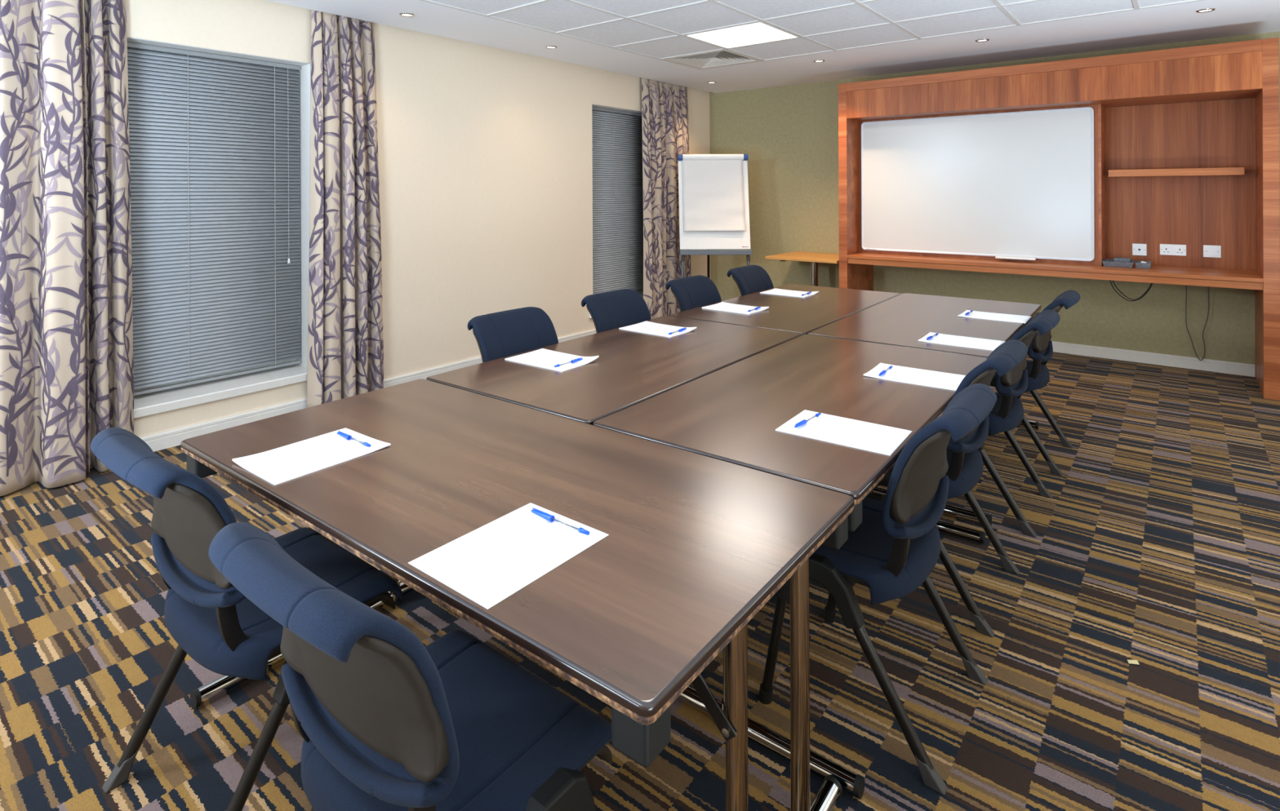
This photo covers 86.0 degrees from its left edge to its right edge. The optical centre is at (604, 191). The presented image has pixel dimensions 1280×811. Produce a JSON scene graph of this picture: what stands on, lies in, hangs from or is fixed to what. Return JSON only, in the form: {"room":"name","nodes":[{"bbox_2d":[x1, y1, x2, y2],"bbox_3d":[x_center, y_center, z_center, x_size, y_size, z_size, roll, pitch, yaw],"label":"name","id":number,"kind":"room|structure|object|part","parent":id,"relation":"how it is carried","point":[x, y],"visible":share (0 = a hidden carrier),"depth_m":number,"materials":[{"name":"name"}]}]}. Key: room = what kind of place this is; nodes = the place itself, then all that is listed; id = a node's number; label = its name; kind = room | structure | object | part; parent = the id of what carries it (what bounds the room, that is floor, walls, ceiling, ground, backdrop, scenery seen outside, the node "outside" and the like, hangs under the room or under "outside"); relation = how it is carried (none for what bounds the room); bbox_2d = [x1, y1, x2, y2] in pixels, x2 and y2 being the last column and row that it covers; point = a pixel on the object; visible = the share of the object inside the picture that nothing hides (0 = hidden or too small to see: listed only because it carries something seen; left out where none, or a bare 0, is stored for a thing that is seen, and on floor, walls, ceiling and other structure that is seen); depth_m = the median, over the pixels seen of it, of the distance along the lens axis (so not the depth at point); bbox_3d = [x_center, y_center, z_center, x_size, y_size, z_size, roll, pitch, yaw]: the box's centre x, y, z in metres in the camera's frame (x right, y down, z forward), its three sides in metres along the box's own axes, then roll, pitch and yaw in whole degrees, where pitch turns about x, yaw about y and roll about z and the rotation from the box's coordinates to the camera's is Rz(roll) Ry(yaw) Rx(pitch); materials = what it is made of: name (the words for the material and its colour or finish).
{"room":"meeting room","nodes":[
{"label":"meeting room","id":0,"kind":"room"},
{"bbox_2d":[125,0,710,437],"bbox_3d":[-1.901,-0.051,4.222,0.300,2.750,9.200,0,0,40],"label":"wall","id":1,"kind":"structure","parent":0,"point":[485,152],"depth_m":4.99,"materials":[{"name":"beige paint"}]},
{"bbox_2d":[127,36,311,418],"bbox_3d":[-2.252,0.178,3.749,0.290,1.905,1.324,0,0,40],"label":"window","id":2,"kind":"structure","parent":1,"relation":"in","point":[147,404],"depth_m":3.99,"materials":[{"name":"white paint"}]},
{"bbox_2d":[127,41,301,395],"bbox_3d":[-2.253,0.143,3.749,0.048,1.824,1.200,0,0,40],"label":"blind","id":3,"kind":"object","parent":2,"relation":"attached to","point":[215,166],"visible":0.56,"depth_m":3.83,"materials":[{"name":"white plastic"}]},
{"bbox_3d":[-2.263,0.153,3.729,0.003,1.796,0.003,0,0,40],"label":"ladder cord","id":4,"kind":"part","parent":3,"relation":"part of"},
{"bbox_3d":[-2.263,-0.757,3.755,0.030,0.024,1.200,0,0,40],"label":"head rail","id":5,"kind":"part","parent":3,"relation":"part of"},
{"bbox_3d":[-2.256,1.047,3.756,0.024,0.016,1.200,0,0,40],"label":"rail","id":6,"kind":"part","parent":3,"relation":"part of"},
{"bbox_3d":[-1.963,0.152,4.085,0.003,1.796,0.003,0,0,40],"label":"ladder cord","id":7,"kind":"part","parent":3,"relation":"part of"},
{"bbox_3d":[-1.909,-0.166,4.139,0.005,1.160,0.002,0,0,40],"label":"pull cord","id":8,"kind":"part","parent":3,"relation":"part of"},
{"bbox_3d":[-2.226,1.101,3.730,0.230,0.057,1.324,0,0,40],"label":"sill","id":9,"kind":"part","parent":2,"relation":"part of","materials":[{"name":"white paint"}]},
{"bbox_2d":[35,328,596,482],"bbox_3d":[-1.774,1.281,4.119,0.018,0.084,9.200,0,0,40],"label":"baseboard","id":10,"kind":"structure","parent":1,"relation":"attached to","point":[171,438],"depth_m":3.88,"materials":[{"name":"white paint"}]},
{"bbox_2d":[589,103,643,318],"bbox_3d":[0.195,0.167,6.655,0.290,1.905,1.317,0,0,40],"label":"window","id":11,"kind":"structure","parent":1,"relation":"in","point":[593,104],"depth_m":6.41,"materials":[{"name":"white paint"}]},
{"bbox_2d":[591,106,643,295],"bbox_3d":[0.189,0.133,6.661,0.031,1.824,1.193,0,0,40],"label":"blind","id":12,"kind":"object","parent":11,"relation":"attached to","point":[617,138],"visible":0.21,"depth_m":6.58,"materials":[{"name":"metal"}]},
{"bbox_3d":[0.089,0.143,6.521,0.003,1.796,0.003,0,0,40],"label":"ladder cord","id":13,"kind":"part","parent":12,"relation":"part of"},
{"bbox_3d":[0.184,-0.767,6.661,0.030,0.024,1.193,0,0,40],"label":"head rail","id":14,"kind":"part","parent":12,"relation":"part of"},
{"bbox_2d":[0,351,1279,810],"bbox_3d":[0.131,1.355,2.514,6.200,0.080,9.200,0,0,40],"label":"floor","id":15,"kind":"structure","parent":0,"point":[1156,545],"depth_m":1.94,"materials":[{"name":"carpet"}]},
{"bbox_2d":[89,427,404,810],"bbox_3d":[-0.802,0.914,1.541,0.465,0.814,0.523,0,0,39],"label":"chair","id":16,"kind":"object","parent":15,"relation":"on","point":[210,620],"visible":0.77,"depth_m":1.40,"materials":[{"name":"blue fabric"}]},
{"bbox_3d":[-1.014,1.113,1.618,0.024,0.369,0.231,0,0,39],"label":"leg","id":17,"kind":"part","parent":16,"relation":"part of","materials":[{"name":"black paint"}]},
{"bbox_3d":[-0.909,0.675,1.411,0.409,0.336,0.187,0,0,39],"label":"backrest","id":18,"kind":"part","parent":16,"relation":"part of","materials":[{"name":"blue fabric"}]},
{"bbox_3d":[-0.683,1.111,1.347,0.024,0.369,0.231,0,0,39],"label":"leg","id":19,"kind":"part","parent":16,"relation":"part of","materials":[{"name":"black paint"}]},
{"bbox_3d":[-0.762,0.934,1.590,0.428,0.070,0.397,0,0,39],"label":"seat","id":20,"kind":"part","parent":16,"relation":"part of","materials":[{"name":"blue fabric"}]},
{"bbox_2d":[208,522,612,810],"bbox_3d":[-0.300,0.912,1.105,0.465,0.814,0.523,0,0,39],"label":"chair","id":21,"kind":"object","parent":15,"relation":"on","point":[386,721],"visible":0.99,"depth_m":1.01,"materials":[{"name":"blue fabric"}]},
{"bbox_3d":[-0.407,0.673,0.975,0.409,0.336,0.187,0,0,39],"label":"backrest","id":22,"kind":"part","parent":21,"relation":"part of","materials":[{"name":"blue fabric"}]},
{"bbox_3d":[-0.260,0.932,1.153,0.428,0.070,0.397,0,0,39],"label":"seat","id":23,"kind":"part","parent":21,"relation":"part of","materials":[{"name":"blue fabric"}]},
{"bbox_2d":[467,306,558,362],"bbox_3d":[-0.247,0.912,2.747,0.523,0.814,0.465,0,0,40],"label":"chair","id":24,"kind":"object","parent":15,"relation":"on","point":[500,335],"visible":0.17,"depth_m":2.83,"materials":[{"name":"blue fabric"}]},
{"bbox_2d":[180,378,854,810],"bbox_3d":[-0.290,0.980,1.624,1.502,0.662,0.764,0,0,39],"label":"folding table","id":25,"kind":"object","parent":15,"relation":"on","point":[696,545],"visible":0.81,"depth_m":1.34,"materials":[{"name":"brown wood"}]},
{"bbox_2d":[231,427,391,485],"bbox_3d":[-0.719,0.646,1.696,0.210,0.009,0.297,0,0,39],"label":"paper stack","id":26,"kind":"object","parent":25,"relation":"on","point":[287,463],"visible":0.97,"depth_m":1.68,"materials":[{"name":"paper"}]},
{"bbox_2d":[337,431,370,447],"bbox_3d":[-0.647,0.639,1.767,0.149,0.013,0.013,0,0,38],"label":"pen","id":27,"kind":"object","parent":26,"relation":"on","point":[345,436],"visible":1,"depth_m":1.77,"materials":[{"name":"blue"}]},
{"bbox_3d":[-0.681,0.984,2.201,0.037,0.599,0.036,0,0,39],"label":"leg","id":28,"kind":"part","parent":25,"relation":"part of","materials":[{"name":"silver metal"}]},
{"bbox_2d":[408,502,608,609],"bbox_3d":[-0.167,0.647,1.243,0.210,0.001,0.297,0,0,40],"label":"paper stack","id":29,"kind":"object","parent":25,"relation":"on","point":[489,564],"visible":0.98,"depth_m":1.22,"materials":[{"name":"paper"}]},
{"bbox_2d":[531,507,590,535],"bbox_3d":[-0.087,0.638,1.324,0.149,0.013,0.013,0,0,39],"label":"pen","id":30,"kind":"object","parent":29,"relation":"on","point":[551,518],"visible":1,"depth_m":1.33,"materials":[{"name":"blue plastic"}]},
{"bbox_3d":[0.221,0.980,1.143,0.037,0.599,0.036,0,0,39],"label":"leg","id":31,"kind":"part","parent":25,"relation":"part of","materials":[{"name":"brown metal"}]},
{"bbox_3d":[0.384,0.980,1.346,0.037,0.599,0.036,0,0,39],"label":"leg","id":32,"kind":"part","parent":25,"relation":"part of","materials":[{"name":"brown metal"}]},
{"bbox_2d":[426,315,802,425],"bbox_3d":[0.137,0.978,2.753,0.752,0.662,1.512,0,0,39],"label":"folding table","id":33,"kind":"object","parent":15,"relation":"on","point":[631,368],"visible":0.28,"depth_m":2.49,"materials":[{"name":"brown wood"}]},
{"bbox_2d":[504,348,599,372],"bbox_3d":[-0.203,0.638,2.634,0.297,0.020,0.210,0,0,39],"label":"paper stack","id":34,"kind":"object","parent":33,"relation":"on","point":[542,357],"visible":0.94,"depth_m":2.62,"materials":[{"name":"paper"}]},
{"bbox_2d":[554,357,582,367],"bbox_3d":[-0.133,0.636,2.546,0.013,0.013,0.149,0,0,41],"label":"pen","id":35,"kind":"object","parent":34,"relation":"on","point":[574,361],"visible":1,"depth_m":2.56,"materials":[{"name":"blue"}]},
{"bbox_2d":[618,320,697,337],"bbox_3d":[0.248,0.638,3.210,0.297,0.016,0.210,0,0,41],"label":"paper stack","id":36,"kind":"object","parent":33,"relation":"on","point":[647,327],"visible":0.96,"depth_m":3.20,"materials":[{"name":"paper"}]},
{"bbox_2d":[668,327,686,334],"bbox_3d":[0.331,0.634,3.107,0.013,0.013,0.149,0,0,38],"label":"pen","id":37,"kind":"object","parent":36,"relation":"on","point":[685,328],"visible":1,"depth_m":3.12,"materials":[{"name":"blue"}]},
{"bbox_2d":[581,288,651,333],"bbox_3d":[0.191,0.910,3.292,0.523,0.814,0.465,0,0,40],"label":"chair","id":38,"kind":"object","parent":15,"relation":"on","point":[613,309],"visible":0.3,"depth_m":3.37,"materials":[{"name":"blue fabric"}]},
{"bbox_2d":[665,275,721,311],"bbox_3d":[0.648,0.908,3.850,0.523,0.814,0.465,0,0,40],"label":"chair","id":39,"kind":"object","parent":15,"relation":"on","point":[699,291],"visible":0.3,"depth_m":3.93,"materials":[{"name":"blue fabric"}]},
{"bbox_2d":[677,153,752,278],"bbox_3d":[1.066,0.466,6.760,0.725,1.672,0.604,0,0,0],"label":"easel","id":40,"kind":"object","parent":15,"relation":"on","point":[713,188],"visible":0.94,"depth_m":6.65,"materials":[{"name":"paper"}]},
{"bbox_3d":[0.737,0.942,6.530,0.028,0.722,0.151,0,0,18],"label":"leg","id":41,"kind":"part","parent":40,"relation":"part of","materials":[{"name":"grey metal"}]},
{"bbox_3d":[1.047,0.580,6.905,0.025,1.443,0.317,0,0,8],"label":"leg","id":42,"kind":"part","parent":40,"relation":"part of","materials":[{"name":"black paint"}]},
{"bbox_2d":[679,249,752,255],"bbox_3d":[1.067,0.583,6.581,0.690,0.047,0.066,0,0,0],"label":"marker tray","id":43,"kind":"object","parent":40,"relation":"on","point":[682,252],"depth_m":6.55,"materials":[{"name":"grey metal"}]},
{"bbox_2d":[727,265,773,296],"bbox_3d":[1.095,0.906,4.408,0.523,0.814,0.465,0,0,40],"label":"chair","id":44,"kind":"object","parent":15,"relation":"on","point":[749,279],"visible":0.23,"depth_m":4.49,"materials":[{"name":"blue fabric"}]},
{"bbox_2d":[667,284,901,335],"bbox_3d":[1.097,0.974,3.945,0.752,0.662,1.536,0,0,39],"label":"folding table","id":45,"kind":"object","parent":15,"relation":"on","point":[803,316],"visible":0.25,"depth_m":3.75,"materials":[{"name":"brown wood"}]},
{"bbox_2d":[702,302,768,314],"bbox_3d":[0.718,0.636,3.764,0.297,0.016,0.210,0,0,42],"label":"paper stack","id":46,"kind":"object","parent":45,"relation":"on","point":[722,306],"visible":0.94,"depth_m":3.75,"materials":[{"name":"paper"}]},
{"bbox_2d":[747,306,760,311],"bbox_3d":[0.800,0.629,3.660,0.013,0.013,0.149,0,0,38],"label":"pen","id":47,"kind":"object","parent":46,"relation":"on","point":[757,308],"visible":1,"depth_m":3.67,"materials":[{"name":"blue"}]},
{"bbox_2d":[760,288,818,297],"bbox_3d":[1.164,0.634,4.320,0.297,0.017,0.210,0,0,41],"label":"paper stack","id":48,"kind":"object","parent":45,"relation":"on","point":[774,291],"visible":0.91,"depth_m":4.30,"materials":[{"name":"paper"}]},
{"bbox_2d":[592,334,986,799],"bbox_3d":[0.724,0.976,2.282,0.742,0.662,1.512,0,0,39],"label":"folding table","id":49,"kind":"object","parent":15,"relation":"on","point":[732,414],"visible":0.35,"depth_m":2.02,"materials":[{"name":"brown wood"}]},
{"bbox_3d":[0.308,0.980,1.675,0.036,0.599,0.037,0,0,39],"label":"leg","id":50,"kind":"part","parent":49,"relation":"part of","materials":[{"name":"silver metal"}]},
{"bbox_2d":[775,409,912,456],"bbox_3d":[0.643,0.643,1.843,0.297,0.002,0.210,0,0,38],"label":"paper stack","id":51,"kind":"object","parent":49,"relation":"on","point":[865,436],"visible":0.97,"depth_m":1.82,"materials":[{"name":"paper"}]},
{"bbox_2d":[794,413,821,427],"bbox_3d":[0.564,0.634,1.901,0.013,0.013,0.149,0,0,43],"label":"pen","id":52,"kind":"object","parent":51,"relation":"on","point":[803,422],"visible":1,"depth_m":1.88,"materials":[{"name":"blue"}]},
{"bbox_2d":[863,363,965,391],"bbox_3d":[1.082,0.639,2.379,0.297,0.007,0.210,0,0,37],"label":"paper stack","id":53,"kind":"object","parent":49,"relation":"on","point":[949,381],"visible":0.92,"depth_m":2.37,"materials":[{"name":"paper"}]},
{"bbox_2d":[878,365,893,376],"bbox_3d":[0.990,0.631,2.413,0.013,0.013,0.149,0,0,38],"label":"pen","id":54,"kind":"object","parent":53,"relation":"on","point":[882,372],"visible":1,"depth_m":2.39,"materials":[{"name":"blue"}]},
{"bbox_2d":[764,251,839,286],"bbox_3d":[1.995,0.958,6.506,0.690,0.698,0.680,0,0,40],"label":"side table","id":55,"kind":"object","parent":15,"relation":"on","point":[814,258],"visible":0.37,"depth_m":6.46,"materials":[{"name":"brown wood"}]},
{"bbox_2d":[758,383,996,795],"bbox_3d":[0.714,0.908,1.800,0.523,0.814,0.465,0,0,40],"label":"chair","id":56,"kind":"object","parent":15,"relation":"on","point":[895,549],"visible":0.73,"depth_m":1.64,"materials":[{"name":"blue fabric"}]},
{"bbox_3d":[0.448,1.111,1.744,0.107,0.373,0.029,0,0,40],"label":"leg","id":57,"kind":"part","parent":56,"relation":"part of","materials":[{"name":"black paint"}]},
{"bbox_3d":[0.721,1.110,2.073,0.107,0.373,0.029,0,0,40],"label":"leg","id":58,"kind":"part","parent":56,"relation":"part of","materials":[{"name":"black paint"}]},
{"bbox_3d":[0.666,0.928,1.840,0.397,0.070,0.428,0,0,40],"label":"seat","id":59,"kind":"part","parent":56,"relation":"part of","materials":[{"name":"blue fabric"}]},
{"bbox_3d":[0.636,1.106,1.587,0.231,0.369,0.024,0,0,40],"label":"leg","id":60,"kind":"part","parent":56,"relation":"part of","materials":[{"name":"black paint"}]},
{"bbox_3d":[0.843,0.668,1.692,0.187,0.336,0.409,0,0,40],"label":"backrest","id":61,"kind":"part","parent":56,"relation":"part of","materials":[{"name":"blue fabric"}]},
{"bbox_3d":[0.909,1.105,1.916,0.231,0.369,0.024,0,0,40],"label":"leg","id":62,"kind":"part","parent":56,"relation":"part of","materials":[{"name":"black paint"}]},
{"bbox_2d":[807,293,1041,525],"bbox_3d":[1.691,0.972,3.488,0.738,0.662,1.564,0,0,39],"label":"folding table","id":63,"kind":"object","parent":15,"relation":"on","point":[902,320],"visible":0.35,"depth_m":3.31,"materials":[{"name":"brown wood"}]},
{"bbox_2d":[918,332,1005,351],"bbox_3d":[1.523,0.638,2.924,0.297,0.006,0.210,0,0,38],"label":"paper stack","id":64,"kind":"object","parent":63,"relation":"on","point":[941,339],"visible":0.92,"depth_m":2.91,"materials":[{"name":"paper"}]},
{"bbox_2d":[926,333,938,340],"bbox_3d":[1.422,0.629,2.972,0.013,0.013,0.149,0,0,42],"label":"pen","id":65,"kind":"object","parent":64,"relation":"on","point":[936,334],"visible":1,"depth_m":2.95,"materials":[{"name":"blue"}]},
{"bbox_2d":[957,310,1031,323],"bbox_3d":[1.987,0.635,3.492,0.297,0.007,0.210,0,0,39],"label":"paper stack","id":66,"kind":"object","parent":63,"relation":"on","point":[975,314],"visible":0.97,"depth_m":3.47,"materials":[{"name":"paper"}]},
{"bbox_2d":[848,339,1027,637],"bbox_3d":[1.117,0.906,2.324,0.523,0.814,0.465,0,0,40],"label":"chair","id":67,"kind":"object","parent":15,"relation":"on","point":[964,458],"visible":0.42,"depth_m":2.13,"materials":[{"name":"blue fabric"}]},
{"bbox_3d":[1.068,0.926,2.364,0.397,0.070,0.428,0,0,40],"label":"seat","id":68,"kind":"part","parent":67,"relation":"part of","materials":[{"name":"blue fabric"}]},
{"bbox_3d":[1.038,1.104,2.111,0.231,0.369,0.024,0,0,40],"label":"leg","id":69,"kind":"part","parent":67,"relation":"part of","materials":[{"name":"black paint"}]},
{"bbox_3d":[1.312,1.103,2.441,0.231,0.369,0.024,0,0,40],"label":"leg","id":70,"kind":"part","parent":67,"relation":"part of","materials":[{"name":"black paint"}]},
{"bbox_3d":[1.245,0.666,2.216,0.187,0.336,0.409,0,0,40],"label":"backrest","id":71,"kind":"part","parent":67,"relation":"part of","materials":[{"name":"blue fabric"}]},
{"bbox_2d":[978,310,1060,537],"bbox_3d":[1.606,0.904,2.899,0.523,0.814,0.465,0,0,40],"label":"chair","id":72,"kind":"object","parent":15,"relation":"on","point":[1006,414],"visible":0.54,"depth_m":2.70,"materials":[{"name":"blue fabric"}]},
{"bbox_3d":[1.528,1.102,2.686,0.231,0.369,0.024,0,0,40],"label":"leg","id":73,"kind":"part","parent":72,"relation":"part of","materials":[{"name":"black paint"}]},
{"bbox_3d":[1.557,0.924,2.939,0.397,0.070,0.428,0,0,40],"label":"seat","id":74,"kind":"part","parent":72,"relation":"part of","materials":[{"name":"blue fabric"}]},
{"bbox_3d":[1.801,1.101,3.015,0.231,0.369,0.024,0,0,40],"label":"leg","id":75,"kind":"part","parent":72,"relation":"part of","materials":[{"name":"black paint"}]},
{"bbox_3d":[1.734,0.664,2.791,0.187,0.336,0.409,0,0,40],"label":"backrest","id":76,"kind":"part","parent":72,"relation":"part of","materials":[{"name":"blue fabric"}]},
{"bbox_2d":[989,289,1079,475],"bbox_3d":[2.079,0.902,3.461,0.523,0.814,0.465,0,0,40],"label":"chair","id":77,"kind":"object","parent":15,"relation":"on","point":[1040,349],"visible":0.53,"depth_m":3.26,"materials":[{"name":"blue fabric"}]},
{"bbox_3d":[2.031,0.922,3.501,0.397,0.070,0.428,0,0,40],"label":"seat","id":78,"kind":"part","parent":77,"relation":"part of","materials":[{"name":"blue fabric"}]},
{"bbox_3d":[2.001,1.100,3.248,0.231,0.369,0.024,0,0,40],"label":"leg","id":79,"kind":"part","parent":77,"relation":"part of","materials":[{"name":"black paint"}]},
{"bbox_3d":[2.275,1.099,3.578,0.231,0.369,0.024,0,0,40],"label":"leg","id":80,"kind":"part","parent":77,"relation":"part of","materials":[{"name":"black paint"}]},
{"bbox_3d":[2.208,0.662,3.353,0.187,0.336,0.409,0,0,40],"label":"backrest","id":81,"kind":"part","parent":77,"relation":"part of","materials":[{"name":"blue fabric"}]},
{"bbox_2d":[838,37,1279,400],"bbox_3d":[3.335,0.174,5.393,2.774,2.254,0.661,0,0,40],"label":"wall unit","id":82,"kind":"object","parent":15,"relation":"on","point":[1194,175],"depth_m":4.95,"materials":[{"name":"brown wood"}]},
{"bbox_3d":[2.302,0.179,6.263,0.073,2.254,0.661,0,0,40],"label":"panel","id":83,"kind":"part","parent":82,"relation":"part of","materials":[{"name":"brown wood"}]},
{"bbox_2d":[861,106,1094,261],"bbox_3d":[2.943,-0.048,5.588,1.706,1.154,0.087,0,0,40],"label":"whiteboard","id":84,"kind":"object","parent":82,"relation":"attached to","point":[1011,185],"visible":1,"depth_m":5.53,"materials":[{"name":"plastic"}]},
{"bbox_2d":[995,254,1036,260],"bbox_3d":[3.211,0.516,5.352,0.270,0.022,0.068,0,0,40],"label":"tray","id":85,"kind":"object","parent":84,"relation":"on","point":[1027,257],"depth_m":5.34,"materials":[{"name":"white plastic"}]},
{"bbox_3d":[2.974,-0.045,5.633,1.767,1.193,0.020,0,0,40],"label":"backing panel","id":86,"kind":"part","parent":82,"relation":"part of","materials":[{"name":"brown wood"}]},
{"bbox_3d":[3.330,-0.916,5.393,2.626,0.072,0.661,0,0,40],"label":"rail","id":87,"kind":"part","parent":82,"relation":"part of","materials":[{"name":"brown wood"}]},
{"bbox_3d":[3.127,-0.761,5.152,2.626,0.236,0.030,0,0,40],"label":"header panel","id":88,"kind":"part","parent":82,"relation":"part of","materials":[{"name":"brown wood"}]},
{"bbox_3d":[3.137,0.600,5.157,2.626,0.048,0.018,0,0,40],"label":"worktop rail","id":89,"kind":"part","parent":82,"relation":"part of","materials":[{"name":"brown wood"}]},
{"bbox_3d":[3.302,-0.652,5.359,2.626,0.018,0.512,0,0,40],"label":"soffit panel","id":90,"kind":"part","parent":82,"relation":"part of","materials":[{"name":"brown wood"}]},
{"bbox_2d":[847,253,1263,282],"bbox_3d":[3.336,0.562,5.393,2.626,0.026,0.661,0,0,40],"label":"countertop","id":91,"kind":"structure","parent":82,"relation":"on","point":[1237,275],"depth_m":4.91,"materials":[{"name":"brown wood"}]},
{"bbox_2d":[1102,258,1135,267],"bbox_3d":[3.769,0.527,5.024,0.185,0.040,0.218,0,0,40],"label":"tray","id":92,"kind":"object","parent":82,"relation":"on","point":[1106,262],"visible":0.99,"depth_m":4.96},
{"bbox_2d":[1113,257,1131,262],"bbox_3d":[3.807,0.513,5.038,0.100,0.046,0.110,0,0,40],"label":"tray","id":93,"kind":"object","parent":92,"relation":"in","point":[1115,259],"visible":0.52,"depth_m":5.01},
{"bbox_2d":[1109,280,1152,301],"bbox_3d":[3.864,0.691,5.035,0.273,0.229,0.038,0,0,40],"label":"cable","id":94,"kind":"object","parent":82,"relation":"hanging from","point":[1151,284],"visible":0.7,"depth_m":5.03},
{"bbox_2d":[1132,243,1146,255],"bbox_3d":[4.001,0.435,5.127,0.085,0.088,0.012,0,0,40],"label":"socket","id":95,"kind":"object","parent":82,"relation":"attached to","point":[1137,249],"visible":1,"depth_m":5.13,"materials":[{"name":"white plastic"}]},
{"bbox_2d":[1135,261,1151,268],"bbox_3d":[3.873,0.527,4.924,0.088,0.040,0.169,0,0,40],"label":"tray","id":96,"kind":"object","parent":82,"relation":"on","point":[1139,264],"visible":1,"depth_m":4.87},
{"bbox_2d":[1160,244,1186,256],"bbox_3d":[4.149,0.426,5.003,0.149,0.080,0.012,0,0,40],"label":"double socket","id":97,"kind":"object","parent":82,"relation":"attached to","point":[1165,249],"visible":1,"depth_m":5.00,"materials":[{"name":"white plastic"}]},
{"bbox_2d":[1108,167,1244,177],"bbox_3d":[4.079,-0.136,4.917,0.737,0.051,0.230,0,0,40],"label":"floating shelf","id":98,"kind":"object","parent":82,"relation":"attached to","point":[1113,171],"depth_m":4.86,"materials":[{"name":"brown wood"}]},
{"bbox_3d":[4.170,-0.051,5.001,0.841,1.193,0.015,0,0,40],"label":"panel","id":99,"kind":"part","parent":82,"relation":"part of","materials":[{"name":"brown wood"}]},
{"bbox_2d":[1185,285,1209,360],"bbox_3d":[4.287,0.901,4.958,0.132,0.646,0.023,0,0,40],"label":"cable","id":100,"kind":"object","parent":82,"relation":"hanging from","point":[1186,286],"visible":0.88,"depth_m":4.96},
{"bbox_2d":[1203,244,1221,257],"bbox_3d":[4.312,0.425,4.865,0.095,0.086,0.012,0,0,40],"label":"blank plate","id":101,"kind":"object","parent":82,"relation":"attached to","point":[1213,251],"visible":1,"depth_m":4.86,"materials":[{"name":"white plastic"}]},
{"bbox_3d":[4.310,0.425,4.862,0.071,0.062,0.003,0,0,40],"label":"raised panel","id":102,"kind":"part","parent":101,"relation":"part of","materials":[{"name":"white plastic"}]},
{"bbox_3d":[4.367,0.170,4.523,0.075,2.254,0.661,0,0,40],"label":"panel","id":103,"kind":"part","parent":82,"relation":"part of","materials":[{"name":"brown wood"}]},
{"bbox_2d":[1127,660,1139,665],"bbox_3d":[1.464,1.304,1.899,0.026,0.006,0.013,0,0,14],"label":"paper scrap","id":104,"kind":"object","parent":15,"relation":"on","point":[1130,662],"visible":1,"depth_m":1.90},
{"bbox_2d":[267,0,1279,93],"bbox_3d":[0.235,-1.258,2.418,5.900,0.354,9.200,0,0,40],"label":"ceiling","id":105,"kind":"structure","parent":0,"point":[854,38],"depth_m":4.56,"materials":[{"name":"white paint"}]},
{"bbox_2d":[0,0,133,496],"bbox_3d":[-2.513,0.100,3.087,0.187,2.428,0.702,0,0,40],"label":"curtain","id":106,"kind":"object","parent":105,"relation":"hanging from","point":[67,357],"visible":0.99,"depth_m":3.09,"materials":[{"name":"beige fabric"}]},
{"bbox_2d":[306,9,383,408],"bbox_3d":[-1.581,0.096,4.243,0.120,2.428,0.506,0,0,39],"label":"curtain","id":107,"kind":"object","parent":105,"relation":"hanging from","point":[345,345],"visible":0.98,"depth_m":4.19,"materials":[{"name":"beige fabric"}]},
{"bbox_2d":[399,12,414,17],"bbox_3d":[-1.204,-1.076,4.177,0.090,0.006,0.090,0,0,40],"label":"recessed light","id":108,"kind":"object","parent":105,"relation":"in","point":[403,14],"visible":1,"depth_m":4.17,"materials":[{"name":"silver metal"}]},
{"bbox_2d":[545,45,557,48],"bbox_3d":[-0.399,-1.080,5.128,0.090,0.006,0.090,0,0,40],"label":"recessed light","id":109,"kind":"object","parent":105,"relation":"in","point":[546,46],"visible":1,"depth_m":5.12,"materials":[{"name":"silver metal"}]},
{"bbox_2d":[641,77,691,319],"bbox_3d":[0.658,0.087,6.900,0.107,2.428,0.826,0,0,40],"label":"curtain","id":110,"kind":"object","parent":105,"relation":"hanging from","point":[664,105],"visible":0.78,"depth_m":6.80,"materials":[{"name":"beige fabric"}]},
{"bbox_2d":[663,49,759,68],"bbox_3d":[0.890,-1.126,5.651,0.586,0.084,0.586,0,0,40],"label":"ceiling vent","id":111,"kind":"object","parent":105,"relation":"in","point":[723,57],"visible":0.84,"depth_m":5.69,"materials":[{"name":"metal"}]},
{"bbox_2d":[684,22,799,48],"bbox_3d":[0.964,-1.097,4.788,0.584,0.024,0.584,0,0,40],"label":"recessed light","id":112,"kind":"object","parent":105,"relation":"in","point":[757,33],"visible":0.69,"depth_m":4.79,"materials":[{"name":"white paint"}]},
{"bbox_2d":[813,59,824,62],"bbox_3d":[1.790,-1.089,5.719,0.090,0.006,0.090,0,0,40],"label":"recessed light","id":113,"kind":"object","parent":105,"relation":"in","point":[816,60],"visible":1,"depth_m":5.71,"materials":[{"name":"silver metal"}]},
{"bbox_2d":[975,38,989,41],"bbox_3d":[2.731,-1.093,4.955,0.090,0.006,0.090,0,0,40],"label":"recessed light","id":114,"kind":"object","parent":105,"relation":"in","point":[982,39],"visible":1,"depth_m":4.94,"materials":[{"name":"silver metal"}]},
{"bbox_2d":[1195,8,1215,13],"bbox_3d":[3.639,-1.097,4.150,0.090,0.006,0.090,0,0,40],"label":"recessed light","id":115,"kind":"object","parent":105,"relation":"in","point":[1206,10],"visible":1,"depth_m":4.15,"materials":[{"name":"silver metal"}]},
{"bbox_2d":[709,31,1279,376],"bbox_3d":[3.280,-0.073,5.950,6.000,2.750,0.120,0,0,40],"label":"wall","id":116,"kind":"structure","parent":0,"point":[788,134],"depth_m":6.69,"materials":[{"name":"green paint"}]},
{"bbox_2d":[1052,341,1254,377],"bbox_3d":[3.325,1.260,5.827,5.581,0.084,0.018,0,0,40],"label":"baseboard","id":117,"kind":"structure","parent":116,"relation":"attached to","point":[1188,362],"depth_m":5.13,"materials":[{"name":"white paint"}]}
]}

